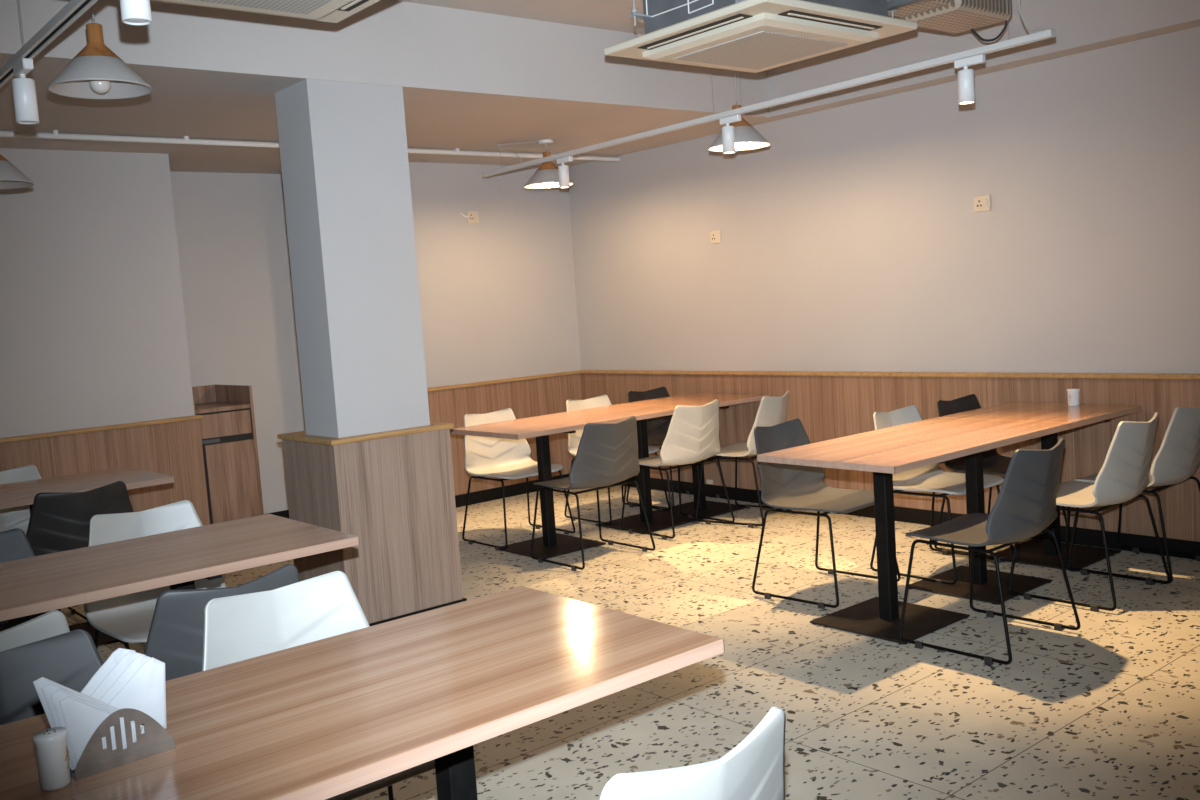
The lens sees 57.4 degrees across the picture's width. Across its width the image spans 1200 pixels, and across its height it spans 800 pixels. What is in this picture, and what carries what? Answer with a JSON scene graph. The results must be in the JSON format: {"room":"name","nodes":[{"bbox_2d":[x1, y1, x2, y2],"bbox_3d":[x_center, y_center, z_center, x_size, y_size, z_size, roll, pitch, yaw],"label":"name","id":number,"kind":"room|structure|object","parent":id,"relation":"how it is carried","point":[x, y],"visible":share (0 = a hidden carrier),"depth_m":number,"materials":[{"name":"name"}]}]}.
{"room":"eatery","nodes":[
{"label":"eatery","id":0,"kind":"room"},
{"bbox_2d":[0,148,194,437],"bbox_3d":[-4.392,-0.053,5.910,4.020,2.520,0.900,-8,7,-40],"label":"wall","id":1,"kind":"structure","parent":0,"point":[93,326],"depth_m":6.46,"materials":[{"name":"paint"}]},
{"bbox_2d":[0,415,202,442],"bbox_3d":[-4.050,0.325,5.588,4.050,0.024,0.052,-8,7,-40],"label":"trim","id":2,"kind":"structure","parent":1,"relation":"attached to","point":[194,417],"depth_m":6.46,"materials":[{"name":"brown wood"}]},
{"bbox_2d":[0,419,209,525],"bbox_3d":[-4.034,0.729,5.625,4.035,0.788,0.035,-8,7,-40],"label":"wainscoting","id":3,"kind":"structure","parent":1,"relation":"attached to","point":[174,449],"depth_m":6.63,"materials":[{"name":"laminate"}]},
{"bbox_2d":[170,171,305,513],"bbox_3d":[-2.570,-0.355,7.915,1.380,2.520,0.150,-8,7,-40],"label":"wall","id":4,"kind":"structure","parent":0,"point":[232,236],"depth_m":7.83,"materials":[{"name":"paint"}]},
{"bbox_2d":[264,510,288,518],"bbox_3d":[-2.275,0.841,8.095,0.960,0.070,0.012,-8,7,-40],"label":"baseboard","id":5,"kind":"structure","parent":4,"relation":"attached to","point":[285,513],"depth_m":8.04,"materials":[{"name":"black"}]},
{"bbox_2d":[275,79,429,437],"bbox_3d":[-1.182,-0.617,5.276,0.490,1.720,0.345,-8,7,-40],"label":"pillar","id":6,"kind":"structure","parent":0,"point":[343,145],"depth_m":5.13,"materials":[{"name":"paint"}]},
{"bbox_2d":[0,0,785,173],"bbox_3d":[-2.525,-1.694,5.848,7.150,0.500,3.010,-8,7,-40],"label":"ceiling","id":7,"kind":"structure","parent":0,"point":[469,80],"depth_m":5.55,"materials":[{"name":"paint"}]},
{"bbox_2d":[0,154,33,188],"bbox_3d":[-2.649,-1.126,4.733,0.326,0.414,0.326,-8,7,-40],"label":"pendant lamp","id":8,"kind":"object","parent":7,"relation":"hanging from","point":[11,177],"visible":1,"depth_m":4.73,"materials":[{"name":"white metal"}]},
{"bbox_2d":[56,139,88,141],"bbox_3d":[-2.852,-1.420,5.942,0.200,0.016,0.200,-8,7,-40],"label":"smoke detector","id":9,"kind":"object","parent":7,"relation":"attached to","point":[56,139],"visible":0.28,"depth_m":5.98,"materials":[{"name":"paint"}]},
{"bbox_2d":[0,130,619,160],"bbox_3d":[-2.508,-1.437,6.021,6.940,0.044,0.038,-8,7,-40],"label":"conduit pipe","id":10,"kind":"object","parent":7,"relation":"attached to","point":[15,134],"visible":0.7,"depth_m":6.22,"materials":[{"name":"white paint"}]},
{"bbox_2d":[497,141,537,144],"bbox_3d":[-0.539,-1.696,7.233,0.282,0.006,0.011,-3,5,6],"label":"cable","id":11,"kind":"object","parent":7,"relation":"attached to","point":[531,141],"visible":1,"depth_m":7.24,"materials":[{"name":"grey plastic"}]},
{"bbox_2d":[524,139,572,188],"bbox_3d":[-0.347,-1.558,7.226,0.326,0.308,0.326,-8,7,-40],"label":"pendant lamp","id":12,"kind":"object","parent":7,"relation":"hanging from","point":[546,175],"visible":0.9,"depth_m":7.17,"materials":[{"name":"white metal"}]},
{"bbox_2d":[409,162,580,387],"bbox_3d":[-1.134,-0.516,8.623,1.750,2.520,0.900,-8,7,-40],"label":"wall","id":13,"kind":"structure","parent":0,"point":[497,293],"depth_m":8.29,"materials":[{"name":"paint"}]},
{"bbox_2d":[466,211,478,222],"bbox_3d":[-0.947,-1.361,8.156,0.100,0.088,0.014,-8,7,-40],"label":"wall socket","id":14,"kind":"object","parent":13,"relation":"attached to","point":[472,215],"visible":1,"depth_m":8.15,"materials":[{"name":"beige plastic"}]},
{"bbox_2d":[427,370,578,391],"bbox_3d":[-0.822,-0.134,8.275,1.700,0.024,0.052,-8,7,-40],"label":"trim","id":15,"kind":"structure","parent":13,"relation":"attached to","point":[576,371],"depth_m":8.30,"materials":[{"name":"brown wood"}]},
{"bbox_2d":[427,373,581,494],"bbox_3d":[-0.798,0.269,8.319,1.705,0.788,0.035,-8,7,-40],"label":"wainscoting","id":16,"kind":"structure","parent":13,"relation":"attached to","point":[548,395],"depth_m":8.35,"materials":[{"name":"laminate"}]},
{"bbox_2d":[455,474,568,507],"bbox_3d":[-0.769,0.706,8.355,1.700,0.090,0.040,-8,7,-40],"label":"baseboard","id":17,"kind":"structure","parent":13,"relation":"attached to","point":[491,494],"depth_m":8.32,"materials":[{"name":"black"}]},
{"bbox_2d":[61,485,1199,799],"bbox_3d":[-0.140,1.194,3.477,7.150,0.100,9.850,-8,7,-40],"label":"floor","id":18,"kind":"structure","parent":0,"point":[1107,708],"depth_m":4.02,"materials":[{"name":"stone"}]},
{"bbox_2d":[0,528,60,631],"bbox_3d":[-1.965,0.860,3.536,0.537,0.799,0.525,-8,7,-40],"label":"shell chair","id":19,"kind":"object","parent":18,"relation":"on","point":[14,543],"visible":0.09,"depth_m":3.76,"materials":[{"name":"grey plastic"}]},
{"bbox_2d":[0,610,69,651],"bbox_3d":[-1.527,0.906,2.691,0.537,0.799,0.525,-8,7,-40],"label":"shell chair","id":20,"kind":"object","parent":18,"relation":"on","point":[52,623],"visible":0.1,"depth_m":2.55,"materials":[{"name":"white plastic"}]},
{"bbox_2d":[0,465,88,622],"bbox_3d":[-2.898,0.754,5.433,0.537,0.799,0.525,-8,7,-40],"label":"shell chair","id":21,"kind":"object","parent":18,"relation":"on","point":[14,517],"visible":0.2,"depth_m":5.62,"materials":[{"name":"white plastic"}]},
{"bbox_2d":[0,630,103,724],"bbox_3d":[-1.102,0.923,2.173,0.537,0.799,0.525,-8,7,-40],"label":"shell chair","id":22,"kind":"object","parent":18,"relation":"on","point":[70,659],"visible":0.34,"depth_m":2.37,"materials":[{"name":"grey plastic"}]},
{"bbox_2d":[26,481,132,555],"bbox_3d":[-2.345,0.763,4.911,0.537,0.799,0.525,-8,7,-40],"label":"shell chair","id":23,"kind":"object","parent":18,"relation":"on","point":[58,522],"visible":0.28,"depth_m":4.67,"materials":[{"name":"black plastic"}]},
{"bbox_2d":[0,466,174,645],"bbox_3d":[-2.728,0.800,5.065,1.342,0.750,0.687,-8,7,-40],"label":"dining table","id":24,"kind":"object","parent":18,"relation":"on","point":[22,493],"visible":0.42,"depth_m":5.19,"materials":[{"name":"laminate"}]},
{"bbox_2d":[84,500,225,649],"bbox_3d":[-1.522,0.797,3.905,0.537,0.799,0.525,-8,7,-40],"label":"shell chair","id":25,"kind":"object","parent":18,"relation":"on","point":[126,619],"visible":0.41,"depth_m":3.98,"materials":[{"name":"white plastic"}]},
{"bbox_2d":[0,514,359,624],"bbox_3d":[-1.473,0.869,3.341,1.342,0.750,0.690,-8,7,-40],"label":"dining table","id":26,"kind":"object","parent":18,"relation":"on","point":[176,559],"visible":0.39,"depth_m":3.32,"materials":[{"name":"laminate"}]},
{"bbox_2d":[144,564,299,680],"bbox_3d":[-1.064,0.845,3.018,0.537,0.799,0.525,-8,7,-40],"label":"shell chair","id":27,"kind":"object","parent":18,"relation":"on","point":[175,636],"visible":0.13,"depth_m":2.75,"materials":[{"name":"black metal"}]},
{"bbox_2d":[192,384,263,523],"bbox_3d":[-2.602,0.440,7.346,0.398,1.045,0.620,-8,7,-40],"label":"base cabinet","id":28,"kind":"object","parent":18,"relation":"on","point":[227,424],"visible":0.45,"depth_m":7.14,"materials":[{"name":"laminate"}]},
{"bbox_2d":[195,402,250,413],"bbox_3d":[-2.624,0.051,7.305,0.362,0.024,0.600,-8,7,-40],"label":"countertop","id":29,"kind":"structure","parent":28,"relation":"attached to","point":[200,407],"depth_m":7.15,"materials":[{"name":"laminate"}]},
{"bbox_2d":[202,571,434,799],"bbox_3d":[-0.628,0.856,2.567,0.537,0.799,0.525,-8,7,-40],"label":"shell chair","id":30,"kind":"object","parent":18,"relation":"on","point":[237,628],"visible":0.21,"depth_m":2.71,"materials":[{"name":"white plastic"}]},
{"bbox_2d":[0,586,723,799],"bbox_3d":[-0.460,0.914,2.060,1.340,0.750,0.687,-8,7,-40],"label":"dining table","id":31,"kind":"object","parent":18,"relation":"on","point":[326,718],"visible":0.93,"depth_m":2.00,"materials":[{"name":"laminate"}]},
{"bbox_2d":[33,727,70,790],"bbox_3d":[-0.843,0.553,1.689,0.049,0.086,0.049,-4,5,-2],"label":"salt shaker","id":32,"kind":"object","parent":31,"relation":"on","point":[51,746],"visible":1,"depth_m":1.67,"materials":[{"name":"white ceramic"}]},
{"bbox_2d":[70,708,175,779],"bbox_3d":[-0.787,0.538,1.782,0.156,0.090,0.077,-8,7,-41],"label":"napkin holder","id":33,"kind":"object","parent":31,"relation":"on","point":[94,759],"visible":0.8,"depth_m":1.75,"materials":[{"name":"metal"}]},
{"bbox_2d":[33,677,118,767],"bbox_3d":[-0.819,0.503,1.752,0.148,0.159,0.013,-8,7,-41],"label":"paper napkin","id":34,"kind":"object","parent":33,"relation":"in","point":[41,682],"visible":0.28,"depth_m":1.71,"materials":[{"name":"white paper"}]},
{"bbox_2d":[41,683,133,769],"bbox_3d":[-0.809,0.508,1.748,0.139,0.148,0.013,-8,7,-41],"label":"paper napkin","id":35,"kind":"object","parent":33,"relation":"in","point":[51,688],"visible":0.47,"depth_m":1.71,"materials":[{"name":"white paper"}]},
{"bbox_2d":[50,690,134,768],"bbox_3d":[-0.799,0.513,1.745,0.130,0.137,0.012,-8,7,-41],"label":"paper napkin","id":36,"kind":"object","parent":33,"relation":"in","point":[58,695],"visible":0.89,"depth_m":1.71,"materials":[{"name":"white paper"}]},
{"bbox_2d":[59,696,142,762],"bbox_3d":[-0.789,0.518,1.742,0.121,0.126,0.012,-8,7,-41],"label":"paper napkin","id":37,"kind":"object","parent":33,"relation":"in","point":[81,719],"visible":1,"depth_m":1.72,"materials":[{"name":"white paper"}]},
{"bbox_2d":[80,648,135,695],"bbox_3d":[-0.817,0.495,1.804,0.119,0.160,0.015,-8,7,-41],"label":"paper napkin","id":38,"kind":"object","parent":33,"relation":"in","point":[115,657],"visible":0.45,"depth_m":1.80,"materials":[{"name":"white paper"}]},
{"bbox_2d":[89,651,143,699],"bbox_3d":[-0.801,0.498,1.806,0.116,0.152,0.014,-8,7,-41],"label":"paper napkin","id":39,"kind":"object","parent":33,"relation":"in","point":[125,661],"visible":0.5,"depth_m":1.80,"materials":[{"name":"white paper"}]},
{"bbox_2d":[99,654,150,703],"bbox_3d":[-0.785,0.500,1.809,0.114,0.145,0.014,-8,7,-41],"label":"paper napkin","id":40,"kind":"object","parent":33,"relation":"in","point":[124,677],"visible":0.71,"depth_m":1.81,"materials":[{"name":"white paper"}]},
{"bbox_2d":[108,657,166,733],"bbox_3d":[-0.769,0.502,1.811,0.113,0.138,0.013,-8,7,-42],"label":"paper napkin","id":41,"kind":"object","parent":33,"relation":"in","point":[145,691],"visible":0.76,"depth_m":1.82,"materials":[{"name":"white paper"}]},
{"bbox_2d":[369,597,466,625],"bbox_3d":[-1.097,1.024,5.481,0.645,0.012,0.580,-8,7,-40],"label":"baseboard","id":42,"kind":"structure","parent":18,"relation":"on","point":[463,599],"depth_m":5.29,"materials":[{"name":"black"}]},
{"bbox_2d":[282,429,462,623],"bbox_3d":[-1.128,0.592,5.441,0.620,0.858,0.560,-8,7,-40],"label":"pillar","id":43,"kind":"structure","parent":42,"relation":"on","point":[396,494],"depth_m":5.22,"materials":[{"name":"laminate"}]},
{"bbox_2d":[277,421,453,445],"bbox_3d":[-1.158,0.153,5.402,0.654,0.024,0.595,-8,7,-40],"label":"trim","id":44,"kind":"structure","parent":43,"relation":"on","point":[301,436],"depth_m":5.19,"materials":[{"name":"brown wood"}]},
{"bbox_2d":[462,408,574,550],"bbox_3d":[-0.545,0.471,6.819,0.537,0.799,0.525,-8,7,-40],"label":"shell chair","id":45,"kind":"object","parent":18,"relation":"on","point":[507,459],"visible":0.8,"depth_m":6.90,"materials":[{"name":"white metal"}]},
{"bbox_2d":[450,404,696,558],"bbox_3d":[-0.076,0.472,6.724,1.485,0.750,0.687,-8,7,-40],"label":"dining table","id":46,"kind":"object","parent":18,"relation":"on","point":[552,544],"visible":0.81,"depth_m":6.54,"materials":[{"name":"laminate"}]},
{"bbox_2d":[530,416,654,570],"bbox_3d":[-0.053,0.495,6.169,0.537,0.799,0.525,-8,7,-40],"label":"shell chair","id":47,"kind":"object","parent":18,"relation":"on","point":[606,456],"visible":1,"depth_m":5.98,"materials":[{"name":"grey plastic"}]},
{"bbox_2d":[564,395,669,524],"bbox_3d":[0.078,0.382,7.337,0.537,0.799,0.525,-8,7,-40],"label":"shell chair","id":48,"kind":"object","parent":18,"relation":"on","point":[574,439],"visible":0.16,"depth_m":7.36,"materials":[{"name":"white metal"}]},
{"bbox_2d":[626,387,725,509],"bbox_3d":[0.502,0.322,7.690,0.537,0.799,0.525,-8,7,-40],"label":"shell chair","id":49,"kind":"object","parent":18,"relation":"on","point":[657,427],"visible":0.29,"depth_m":7.84,"materials":[{"name":"black plastic"}]},
{"bbox_2d":[621,399,734,539],"bbox_3d":[0.472,0.405,6.781,0.537,0.799,0.525,-8,7,-40],"label":"shell chair","id":50,"kind":"object","parent":18,"relation":"on","point":[692,437],"visible":0.93,"depth_m":6.58,"materials":[{"name":"white plastic"}]},
{"bbox_2d":[599,706,785,799],"bbox_3d":[0.033,0.881,1.785,0.537,0.799,0.525,-8,7,-40],"label":"shell chair","id":51,"kind":"object","parent":18,"relation":"on","point":[754,769],"visible":1,"depth_m":1.57,"materials":[{"name":"white plastic"}]},
{"bbox_2d":[623,393,768,519],"bbox_3d":[0.652,0.368,7.331,0.718,0.750,0.687,-8,7,-40],"label":"dining table","id":52,"kind":"object","parent":18,"relation":"on","point":[706,508],"visible":0.72,"depth_m":7.31,"materials":[{"name":"laminate"}]},
{"bbox_2d":[695,391,790,527],"bbox_3d":[0.945,0.356,6.968,0.525,0.799,0.537,0,6,36],"label":"shell chair","id":53,"kind":"object","parent":18,"relation":"on","point":[772,411],"visible":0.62,"depth_m":6.77,"materials":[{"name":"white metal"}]},
{"bbox_2d":[752,418,900,608],"bbox_3d":[1.038,0.509,5.190,0.537,0.799,0.525,-9,7,-43],"label":"shell chair","id":54,"kind":"object","parent":18,"relation":"on","point":[783,486],"visible":0.89,"depth_m":5.26,"materials":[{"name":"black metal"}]},
{"bbox_2d":[757,417,1069,644],"bbox_3d":[1.433,0.538,4.833,1.378,0.750,0.687,-8,7,-40],"label":"dining table","id":55,"kind":"object","parent":18,"relation":"on","point":[886,452],"visible":0.96,"depth_m":4.67,"materials":[{"name":"laminate"}]},
{"bbox_2d":[870,405,1013,584],"bbox_3d":[1.665,0.444,5.433,0.537,0.799,0.525,-8,7,-40],"label":"shell chair","id":56,"kind":"object","parent":18,"relation":"on","point":[930,478],"visible":0.59,"depth_m":5.48,"materials":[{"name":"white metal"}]},
{"bbox_2d":[899,438,1080,664],"bbox_3d":[1.535,0.554,4.304,0.537,0.799,0.525,-8,7,-40],"label":"shell chair","id":57,"kind":"object","parent":18,"relation":"on","point":[1024,507],"visible":1,"depth_m":4.11,"materials":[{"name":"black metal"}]},
{"bbox_2d":[934,394,1070,561],"bbox_3d":[2.088,0.386,5.772,0.537,0.799,0.525,-8,7,-40],"label":"shell chair","id":58,"kind":"object","parent":18,"relation":"on","point":[995,463],"visible":0.37,"depth_m":5.88,"materials":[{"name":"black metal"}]},
{"bbox_2d":[938,402,1141,571],"bbox_3d":[2.210,0.428,5.479,0.736,0.750,0.687,-8,7,-40],"label":"dining table","id":59,"kind":"object","parent":18,"relation":"on","point":[1036,552],"visible":0.75,"depth_m":5.48,"materials":[{"name":"laminate"}]},
{"bbox_2d":[1067,388,1079,405],"bbox_3d":[2.408,-0.015,5.571,0.063,0.087,0.063,-7,6,-30],"label":"salt shaker","id":60,"kind":"object","parent":59,"relation":"on","point":[1073,394],"visible":1,"depth_m":5.55,"materials":[{"name":"white ceramic"}]},
{"bbox_2d":[1008,412,1169,611],"bbox_3d":[2.174,0.462,4.849,0.537,0.799,0.525,-8,7,-40],"label":"shell chair","id":61,"kind":"object","parent":18,"relation":"on","point":[1123,475],"visible":0.88,"depth_m":4.64,"materials":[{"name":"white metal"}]},
{"bbox_2d":[1068,407,1199,584],"bbox_3d":[2.582,0.405,5.182,0.537,0.799,0.525,-8,7,-40],"label":"shell chair","id":62,"kind":"object","parent":18,"relation":"on","point":[1176,460],"visible":0.63,"depth_m":4.94,"materials":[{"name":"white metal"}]},
{"bbox_2d":[397,0,890,34],"bbox_3d":[0.622,-1.770,2.055,7.150,0.100,6.840,-8,7,-40],"label":"ceiling","id":63,"kind":"structure","parent":0,"point":[612,15],"depth_m":5.54,"materials":[{"name":"paint"}]},
{"bbox_2d":[0,0,97,87],"bbox_3d":[-1.105,-1.332,2.522,0.039,0.621,4.174,-8,7,-39],"label":"track","id":64,"kind":"object","parent":63,"relation":"hanging from","point":[73,9],"visible":1,"depth_m":3.15,"materials":[{"name":"white metal"}]},
{"bbox_2d":[11,58,38,123],"bbox_3d":[-1.792,-0.962,3.420,0.066,0.181,0.130,-8,7,-40],"label":"track spotlight","id":65,"kind":"object","parent":64,"relation":"attached to","point":[23,88],"visible":1,"depth_m":3.41,"materials":[{"name":"white metal"}]},
{"bbox_2d":[120,0,151,25],"bbox_3d":[-1.082,-0.957,2.559,0.066,0.134,0.130,-8,7,-40],"label":"track spotlight","id":66,"kind":"object","parent":64,"relation":"attached to","point":[133,12],"visible":1,"depth_m":2.56,"materials":[{"name":"white metal"}]},
{"bbox_2d":[47,5,151,98],"bbox_3d":[-1.721,-1.374,3.702,0.326,0.664,0.326,-8,7,-40],"label":"pendant lamp","id":67,"kind":"object","parent":63,"relation":"hanging from","point":[96,72],"visible":1,"depth_m":3.69,"materials":[{"name":"grey metal"}]},
{"bbox_2d":[150,0,379,22],"bbox_3d":[-0.955,-1.423,3.003,0.956,0.546,0.852,-8,7,-40],"label":"air conditioner","id":68,"kind":"object","parent":63,"relation":"attached to","point":[333,11],"visible":1,"depth_m":3.29,"materials":[{"name":"beige plastic"}]},
{"bbox_2d":[193,0,331,13],"bbox_3d":[-0.937,-1.154,3.027,0.496,0.005,0.476,-8,7,-40],"label":"grille","id":69,"kind":"object","parent":68,"relation":"attached to","point":[286,6],"depth_m":3.24,"materials":[{"name":"white plastic"}]},
{"bbox_2d":[708,71,769,151],"bbox_3d":[0.717,-1.695,5.799,0.326,0.726,0.326,-8,7,-40],"label":"pendant lamp","id":70,"kind":"object","parent":63,"relation":"hanging from","point":[747,137],"visible":0.69,"depth_m":5.76,"materials":[{"name":"grey metal"}]},
{"bbox_2d":[604,0,917,72],"bbox_3d":[0.614,-1.645,4.303,0.956,0.546,0.852,-8,7,-40],"label":"air conditioner","id":71,"kind":"object","parent":63,"relation":"attached to","point":[752,36],"visible":0.94,"depth_m":4.14,"materials":[{"name":"beige plastic"}]},
{"bbox_2d":[673,31,847,69],"bbox_3d":[0.632,-1.376,4.327,0.496,0.005,0.476,-8,7,-40],"label":"grille","id":72,"kind":"object","parent":71,"relation":"attached to","point":[756,50],"depth_m":4.30,"materials":[{"name":"white plastic"}]},
{"bbox_2d":[887,0,923,10],"bbox_3d":[1.141,-1.683,4.182,0.040,0.450,0.390,-8,7,-40],"label":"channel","id":73,"kind":"object","parent":71,"relation":"attached to","point":[892,4],"visible":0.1,"depth_m":4.19,"materials":[{"name":"metal"}]},
{"bbox_2d":[887,0,1011,33],"bbox_3d":[1.425,-1.792,4.684,0.775,0.310,0.300,-8,7,-40],"label":"duct","id":74,"kind":"object","parent":71,"relation":"attached to","point":[951,16],"visible":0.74,"depth_m":4.71,"materials":[{"name":"metal"}]},
{"bbox_2d":[970,20,1007,41],"bbox_3d":[1.750,-1.666,4.916,0.181,0.110,0.031,0,7,40],"label":"cable loop","id":75,"kind":"object","parent":74,"relation":"hanging from","point":[1006,22],"visible":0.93,"depth_m":4.93,"materials":[{"name":"black rubber"}]},
{"bbox_2d":[482,2,1055,176],"bbox_3d":[0.461,-1.749,5.806,0.039,0.586,4.101,-8,6,-38],"label":"track","id":76,"kind":"object","parent":63,"relation":"hanging from","point":[1050,33],"visible":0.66,"depth_m":5.18,"materials":[{"name":"white metal"}]},
{"bbox_2d":[557,156,572,187],"bbox_3d":[-0.211,-1.400,6.731,0.066,0.181,0.130,-8,7,-40],"label":"track spotlight","id":77,"kind":"object","parent":76,"relation":"attached to","point":[563,170],"visible":1,"depth_m":6.72,"materials":[{"name":"white metal"}]},
{"bbox_2d":[720,114,740,153],"bbox_3d":[0.671,-1.359,5.606,0.066,0.181,0.130,-8,7,-40],"label":"track spotlight","id":78,"kind":"object","parent":76,"relation":"hanging from","point":[728,132],"visible":1,"depth_m":5.60,"materials":[{"name":"white metal"}]},
{"bbox_2d":[954,54,985,104],"bbox_3d":[1.526,-1.320,4.516,0.066,0.181,0.130,-8,7,-40],"label":"track spotlight","id":79,"kind":"object","parent":76,"relation":"attached to","point":[965,77],"visible":1,"depth_m":4.51,"materials":[{"name":"white metal"}]},
{"bbox_2d":[1019,0,1047,30],"bbox_3d":[1.677,-1.705,4.256,0.007,0.562,0.121,-8,6,-37],"label":"cable","id":80,"kind":"object","parent":63,"relation":"hanging from","point":[1027,27],"visible":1,"depth_m":4.30,"materials":[{"name":"grey plastic"}]},
{"bbox_2d":[569,26,1199,373],"bbox_3d":[2.547,-0.703,5.665,0.150,2.920,9.850,-8,7,-40],"label":"wall","id":81,"kind":"structure","parent":0,"point":[854,239],"depth_m":6.29,"materials":[{"name":"paint"}]},
{"bbox_2d":[710,230,720,243],"bbox_3d":[0.796,-1.125,7.566,0.014,0.088,0.100,-8,7,-40],"label":"wall socket","id":82,"kind":"object","parent":81,"relation":"attached to","point":[715,236],"visible":1,"depth_m":7.56,"materials":[{"name":"beige plastic"}]},
{"bbox_2d":[579,370,1199,379],"bbox_3d":[2.745,-0.116,5.360,0.062,0.024,9.100,-8,7,-40],"label":"trim","id":83,"kind":"structure","parent":81,"relation":"attached to","point":[1186,376],"depth_m":6.33,"materials":[{"name":"brown wood"}]},
{"bbox_2d":[580,373,1199,541],"bbox_3d":[2.779,0.286,5.402,0.045,0.788,9.100,-8,7,-40],"label":"wainscoting","id":84,"kind":"structure","parent":81,"relation":"attached to","point":[827,407],"depth_m":6.35,"materials":[{"name":"laminate"}]},
{"bbox_2d":[616,476,1199,559],"bbox_3d":[2.806,0.723,5.439,0.050,0.090,9.100,-8,7,-40],"label":"baseboard","id":85,"kind":"structure","parent":81,"relation":"attached to","point":[1083,536],"depth_m":6.33,"materials":[{"name":"black"}]},
{"bbox_2d":[973,194,990,212],"bbox_3d":[2.096,-1.078,6.012,0.014,0.088,0.100,-8,7,-40],"label":"wall socket","id":86,"kind":"object","parent":81,"relation":"attached to","point":[982,203],"visible":1,"depth_m":6.01,"materials":[{"name":"beige plastic"}]},
{"bbox_2d":[984,199,987,206],"bbox_3d":[2.110,-1.077,5.988,0.004,0.044,0.020,-8,7,-40],"label":"rocker switch","id":87,"kind":"object","parent":86,"relation":"attached to","point":[985,200],"depth_m":5.99,"materials":[{"name":"beige plastic"}]},
{"bbox_2d":[767,0,1199,117],"bbox_3d":[3.307,-1.901,4.299,0.165,0.400,6.840,-8,7,-40],"label":"beam","id":88,"kind":"structure","parent":81,"relation":"attached to","point":[1080,26],"depth_m":5.77,"materials":[{"name":"paint"}]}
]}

